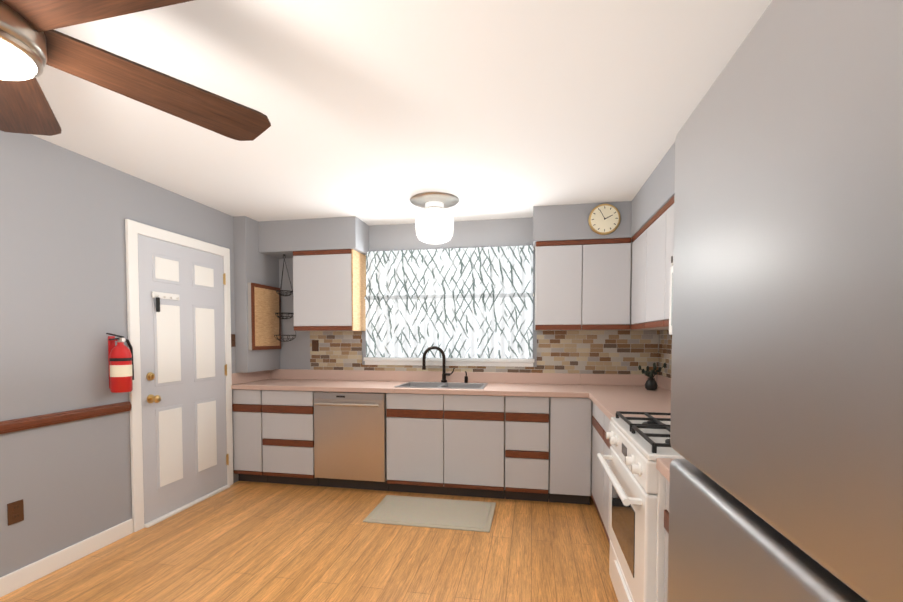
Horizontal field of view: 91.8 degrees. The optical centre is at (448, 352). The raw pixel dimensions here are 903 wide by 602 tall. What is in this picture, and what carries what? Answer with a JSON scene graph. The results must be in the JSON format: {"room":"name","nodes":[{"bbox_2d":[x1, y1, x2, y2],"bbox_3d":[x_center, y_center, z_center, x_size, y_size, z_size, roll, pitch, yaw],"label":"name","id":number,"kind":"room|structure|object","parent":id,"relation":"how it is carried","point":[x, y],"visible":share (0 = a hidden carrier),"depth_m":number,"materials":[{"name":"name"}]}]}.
{"room":"kitchen","nodes":[
{"label":"kitchen","id":0,"kind":"room"},
{"bbox_2d":[0,130,238,576],"bbox_3d":[-2.589,0.077,1.085,0.120,2.440,7.100,0,2,11],"label":"wall","id":1,"kind":"structure","parent":0,"point":[65,213],"depth_m":2.56,"materials":[{"name":"grey paint"}]},
{"bbox_2d":[7,499,23,525],"bbox_3d":[-2.293,0.847,2.317,0.009,0.115,0.072,0,2,11],"label":"outlet","id":2,"kind":"object","parent":1,"relation":"attached to","point":[15,511],"visible":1,"depth_m":2.31,"materials":[{"name":"brown"}]},
{"bbox_2d":[0,401,131,433],"bbox_3d":[-2.656,0.450,0.339,0.030,0.065,5.345,0,2,11],"label":"trim","id":3,"kind":"structure","parent":1,"relation":"attached to","point":[15,425],"depth_m":2.50,"materials":[{"name":"brown wood"}]},
{"bbox_2d":[0,519,132,597],"bbox_3d":[-2.664,1.272,0.368,0.015,0.100,5.345,0,2,11],"label":"baseboard","id":4,"kind":"structure","parent":1,"relation":"attached to","point":[25,575],"depth_m":2.53,"materials":[{"name":"white wood"}]},
{"bbox_2d":[106,333,133,392],"bbox_3d":[-2.129,0.065,2.823,0.133,0.380,0.164,0,2,11],"label":"fire extinguisher","id":5,"kind":"object","parent":1,"relation":"attached to","point":[121,366],"visible":1,"depth_m":2.80,"materials":[{"name":"red metal"}]},
{"bbox_2d":[125,219,232,531],"bbox_3d":[-2.053,0.153,3.455,0.050,2.130,1.010,0,2,11],"label":"door frame","id":6,"kind":"structure","parent":1,"relation":"attached to","point":[133,229],"depth_m":3.03,"materials":[{"name":"white wood"}]},
{"bbox_2d":[138,234,228,523],"bbox_3d":[-2.028,0.182,3.456,0.093,2.024,0.860,0,2,11],"label":"door","id":7,"kind":"structure","parent":1,"relation":"in","point":[183,365],"depth_m":3.38,"materials":[{"name":"grey paint"}]},
{"bbox_2d":[231,334,235,346],"bbox_3d":[-1.966,-0.109,3.988,0.018,0.115,0.072,0,2,11],"label":"light switch","id":8,"kind":"object","parent":1,"relation":"attached to","point":[233,340],"visible":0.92,"depth_m":3.98,"materials":[{"name":"brown plastic"}]},
{"bbox_2d":[233,216,279,372],"bbox_3d":[-1.859,-0.536,4.269,0.120,1.426,0.535,0,2,11],"label":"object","id":9,"kind":"structure","parent":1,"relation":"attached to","point":[252,264],"depth_m":4.03,"materials":[{"name":"grey paint"}]},
{"bbox_2d":[248,283,280,349],"bbox_3d":[-1.778,-0.338,4.245,0.048,0.620,0.465,0,2,11],"label":"bulletin board","id":10,"kind":"object","parent":9,"relation":"attached to","point":[264,301],"visible":0.92,"depth_m":4.17,"materials":[{"name":"brown"}]},
{"bbox_2d":[0,481,617,601],"bbox_3d":[-0.657,1.357,0.822,4.030,0.100,7.220,0,2,11],"label":"floor","id":11,"kind":"structure","parent":0,"point":[242,541],"depth_m":2.66,"materials":[{"name":"brown wood"}]},
{"bbox_2d":[232,389,318,485],"bbox_3d":[-1.528,0.760,4.212,0.801,0.868,0.600,0,2,11],"label":"base cabinet","id":12,"kind":"object","parent":11,"relation":"on","point":[273,436],"visible":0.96,"depth_m":3.92,"materials":[{"name":"grey"}]},
{"bbox_2d":[314,391,388,490],"bbox_3d":[-0.815,0.767,4.029,0.656,0.866,0.641,0,2,11],"label":"dishwasher","id":13,"kind":"object","parent":11,"relation":"on","point":[350,439],"visible":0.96,"depth_m":3.77,"materials":[{"name":"grey"}]},
{"bbox_2d":[363,495,495,532],"bbox_3d":[-0.122,1.216,3.343,0.920,0.013,0.540,0,2,11],"label":"kitchen mat","id":14,"kind":"object","parent":11,"relation":"on","point":[466,515],"visible":1,"depth_m":3.29,"materials":[{"name":"beige fabric"}]},
{"bbox_2d":[386,393,504,498],"bbox_3d":[0.013,0.769,3.920,1.000,0.868,0.600,0,2,11],"label":"base cabinet","id":15,"kind":"object","parent":11,"relation":"on","point":[444,444],"visible":0.96,"depth_m":3.63,"materials":[{"name":"grey"}]},
{"bbox_2d":[231,369,588,397],"bbox_3d":[-0.393,0.262,3.968,3.118,0.140,0.628,0,2,11],"label":"countertop","id":16,"kind":"structure","parent":15,"relation":"on","point":[524,384],"depth_m":4.04,"materials":[{"name":"laminate"}]},
{"bbox_2d":[394,382,487,388],"bbox_3d":[-0.053,0.374,3.893,0.764,0.173,0.444,0,2,11],"label":"double-bowl sink","id":17,"kind":"object","parent":16,"relation":"in","point":[453,385],"visible":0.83,"depth_m":4.02,"materials":[{"name":"silver metal"}]},
{"bbox_2d":[422,346,467,382],"bbox_3d":[-0.033,0.111,4.048,0.416,0.340,0.125,0,2,11],"label":"gooseneck faucet","id":18,"kind":"object","parent":16,"relation":"on","point":[444,375],"visible":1,"depth_m":4.06,"materials":[{"name":"black metal"}]},
{"bbox_2d":[505,396,552,501],"bbox_3d":[0.681,0.774,3.795,0.352,0.868,0.596,0,2,11],"label":"base cabinet","id":19,"kind":"object","parent":11,"relation":"on","point":[548,447],"depth_m":3.50,"materials":[{"name":"grey"}]},
{"bbox_2d":[553,397,592,504],"bbox_3d":[1.012,0.776,3.732,0.320,0.868,0.596,0,2,11],"label":"base cabinet","id":20,"kind":"object","parent":11,"relation":"on","point":[572,417],"depth_m":3.44,"materials":[{"name":"grey"}]},
{"bbox_2d":[592,403,611,544],"bbox_3d":[1.320,0.806,2.803,0.636,0.868,1.112,0,2,11],"label":"base cabinet","id":21,"kind":"object","parent":11,"relation":"on","point":[601,421],"visible":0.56,"depth_m":2.97,"materials":[{"name":"grey"}]},
{"bbox_2d":[580,374,670,419],"bbox_3d":[1.366,0.291,3.082,0.668,0.140,1.714,0,2,11],"label":"countertop","id":22,"kind":"structure","parent":21,"relation":"on","point":[610,395],"depth_m":3.33,"materials":[{"name":"laminate"}]},
{"bbox_2d":[638,363,665,389],"bbox_3d":[1.645,0.192,3.548,0.200,0.224,0.184,0,2,11],"label":"vase","id":23,"kind":"object","parent":22,"relation":"on","point":[650,383],"visible":1,"depth_m":3.53,"materials":[{"name":"black ceramic"}]},
{"bbox_2d":[597,411,684,601],"bbox_3d":[1.072,0.783,1.890,0.739,0.975,0.756,0,2,11],"label":"gas range","id":24,"kind":"object","parent":11,"relation":"on","point":[639,446],"visible":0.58,"depth_m":1.74,"materials":[{"name":"white metal"}]},
{"bbox_2d":[664,479,669,601],"bbox_3d":[1.012,0.860,1.184,0.636,0.868,0.642,0,2,11],"label":"base cabinet","id":25,"kind":"object","parent":11,"relation":"on","point":[666,519],"visible":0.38,"depth_m":1.52,"materials":[{"name":"grey"}]},
{"bbox_2d":[656,458,673,481],"bbox_3d":[1.002,0.354,1.169,0.668,0.140,0.646,0,2,11],"label":"countertop","id":26,"kind":"structure","parent":25,"relation":"on","point":[663,466],"depth_m":1.48,"materials":[{"name":"laminate"}]},
{"bbox_2d":[668,0,902,601],"bbox_3d":[0.756,0.440,0.492,0.852,1.755,0.760,0,2,11],"label":"refrigerator","id":27,"kind":"object","parent":11,"relation":"on","point":[786,443],"visible":1,"depth_m":0.49,"materials":[{"name":"grey metal"}]},
{"bbox_2d":[31,0,771,225],"bbox_3d":[-0.657,-1.182,0.737,4.030,0.100,7.220,0,2,11],"label":"ceiling","id":28,"kind":"structure","parent":0,"point":[379,112],"depth_m":2.02,"materials":[{"name":"white paint"}]},
{"bbox_2d":[0,0,270,140],"bbox_3d":[-1.137,-0.924,1.030,1.454,0.436,1.436,0,2,11],"label":"ceiling fan","id":29,"kind":"object","parent":28,"relation":"hanging from","point":[33,43],"visible":1,"depth_m":1.27,"materials":[{"name":"brown wood"}]},
{"bbox_2d":[410,192,458,243],"bbox_3d":[-0.114,-1.054,3.521,0.396,0.340,0.396,0,2,11],"label":"flush-mount ceiling light","id":30,"kind":"object","parent":28,"relation":"attached to","point":[434,221],"visible":0.98,"depth_m":3.41,"materials":[{"name":"white glass"}]},
{"bbox_2d":[258,142,674,258],"bbox_3d":[-0.598,-0.987,0.733,3.670,0.290,6.980,0,2,11],"label":"soffit bulkhead","id":31,"kind":"object","parent":28,"relation":"attached to","point":[638,212],"visible":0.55,"depth_m":3.67,"materials":[{"name":"grey paint"}]},
{"bbox_2d":[274,254,295,341],"bbox_3d":[-1.613,-0.532,4.301,0.208,0.853,0.208,0,2,11],"label":"wire basket","id":32,"kind":"object","parent":31,"relation":"hanging from","point":[280,313],"visible":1,"depth_m":4.28,"materials":[{"name":"black metal"}]},
{"bbox_2d":[588,204,620,234],"bbox_3d":[1.268,-1.086,3.565,0.250,0.250,0.033,0,2,11],"label":"round clock","id":33,"kind":"object","parent":31,"relation":"attached to","point":[604,219],"visible":1,"depth_m":3.56,"materials":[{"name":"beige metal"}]},
{"bbox_2d":[279,217,658,384],"bbox_3d":[0.005,-0.029,4.265,4.030,2.440,0.120,0,2,11],"label":"wall","id":34,"kind":"structure","parent":0,"point":[295,353],"depth_m":4.25,"materials":[{"name":"grey paint"}]},
{"bbox_2d":[312,340,318,350],"bbox_3d":[-1.359,-0.070,4.449,0.072,0.115,0.009,0,2,11],"label":"outlet","id":35,"kind":"object","parent":34,"relation":"attached to","point":[315,345],"visible":1,"depth_m":4.45,"materials":[{"name":"brown"}]},
{"bbox_2d":[293,249,365,330],"bbox_3d":[-1.146,-0.582,4.234,0.602,0.748,0.334,0,2,11],"label":"upper cabinet","id":36,"kind":"object","parent":34,"relation":"attached to","point":[329,290],"visible":0.92,"depth_m":4.08,"materials":[{"name":"grey"}]},
{"bbox_2d":[364,245,533,358],"bbox_3d":[-0.021,-0.465,4.148,1.627,1.030,0.090,0,2,11],"label":"tiers","id":37,"kind":"object","parent":34,"relation":"hanging from","point":[476,302],"visible":0.96,"depth_m":4.12,"materials":[{"name":"white fabric"}]},
{"bbox_2d":[364,357,533,366],"bbox_3d":[-0.026,0.091,4.213,1.670,0.075,0.042,0,2,11],"label":"trim","id":38,"kind":"structure","parent":34,"relation":"attached to","point":[506,362],"depth_m":4.18,"materials":[{"name":"white wood"}]},
{"bbox_2d":[310,330,657,374],"bbox_3d":[0.219,-0.015,4.159,3.329,0.400,0.008,0,2,11],"label":"tile backsplash","id":39,"kind":"structure","parent":34,"relation":"attached to","point":[609,352],"depth_m":4.00,"materials":[{"name":"tile"}]},
{"bbox_2d":[535,238,633,330],"bbox_3d":[1.293,-0.566,3.772,1.077,0.748,0.334,0,2,11],"label":"upper cabinet","id":40,"kind":"object","parent":34,"relation":"attached to","point":[583,285],"visible":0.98,"depth_m":3.64,"materials":[{"name":"grey"}]},
{"bbox_2d":[658,330,671,377],"bbox_3d":[1.559,0.046,2.312,0.008,0.400,3.120,0,2,11],"label":"backsplash","id":41,"kind":"structure","parent":34,"relation":"attached to","point":[664,338],"depth_m":3.65,"materials":[{"name":"tile"}]},
{"bbox_3d":[1.253,0.101,0.356,0.120,2.440,7.100,0,2,11],"label":"wall","id":42,"kind":"structure","parent":0,"visible":0},
{"bbox_2d":[631,227,642,329],"bbox_3d":[1.597,-0.551,3.311,0.307,0.748,0.462,0,2,11],"label":"upper cabinet","id":43,"kind":"object","parent":42,"relation":"attached to","point":[637,245],"depth_m":3.36,"materials":[{"name":"grey"}]},
{"bbox_2d":[643,207,668,329],"bbox_3d":[1.511,-0.536,2.858,0.307,0.748,0.460,0,2,11],"label":"upper cabinet","id":44,"kind":"object","parent":42,"relation":"attached to","point":[652,244],"depth_m":2.93,"materials":[{"name":"grey"}]},
{"bbox_2d":[659,196,673,327],"bbox_3d":[1.425,-0.521,2.405,0.307,0.748,0.462,0,2,11],"label":"upper cabinet","id":45,"kind":"object","parent":42,"relation":"attached to","point":[668,209],"depth_m":2.62,"materials":[{"name":"grey"}]},
{"bbox_2d":[669,255,672,334],"bbox_3d":[1.247,-0.276,1.821,0.434,0.407,0.756,0,2,11],"label":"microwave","id":46,"kind":"object","parent":42,"relation":"attached to","point":[671,300],"visible":0.02,"depth_m":2.19,"materials":[{"name":"white"}]}
]}

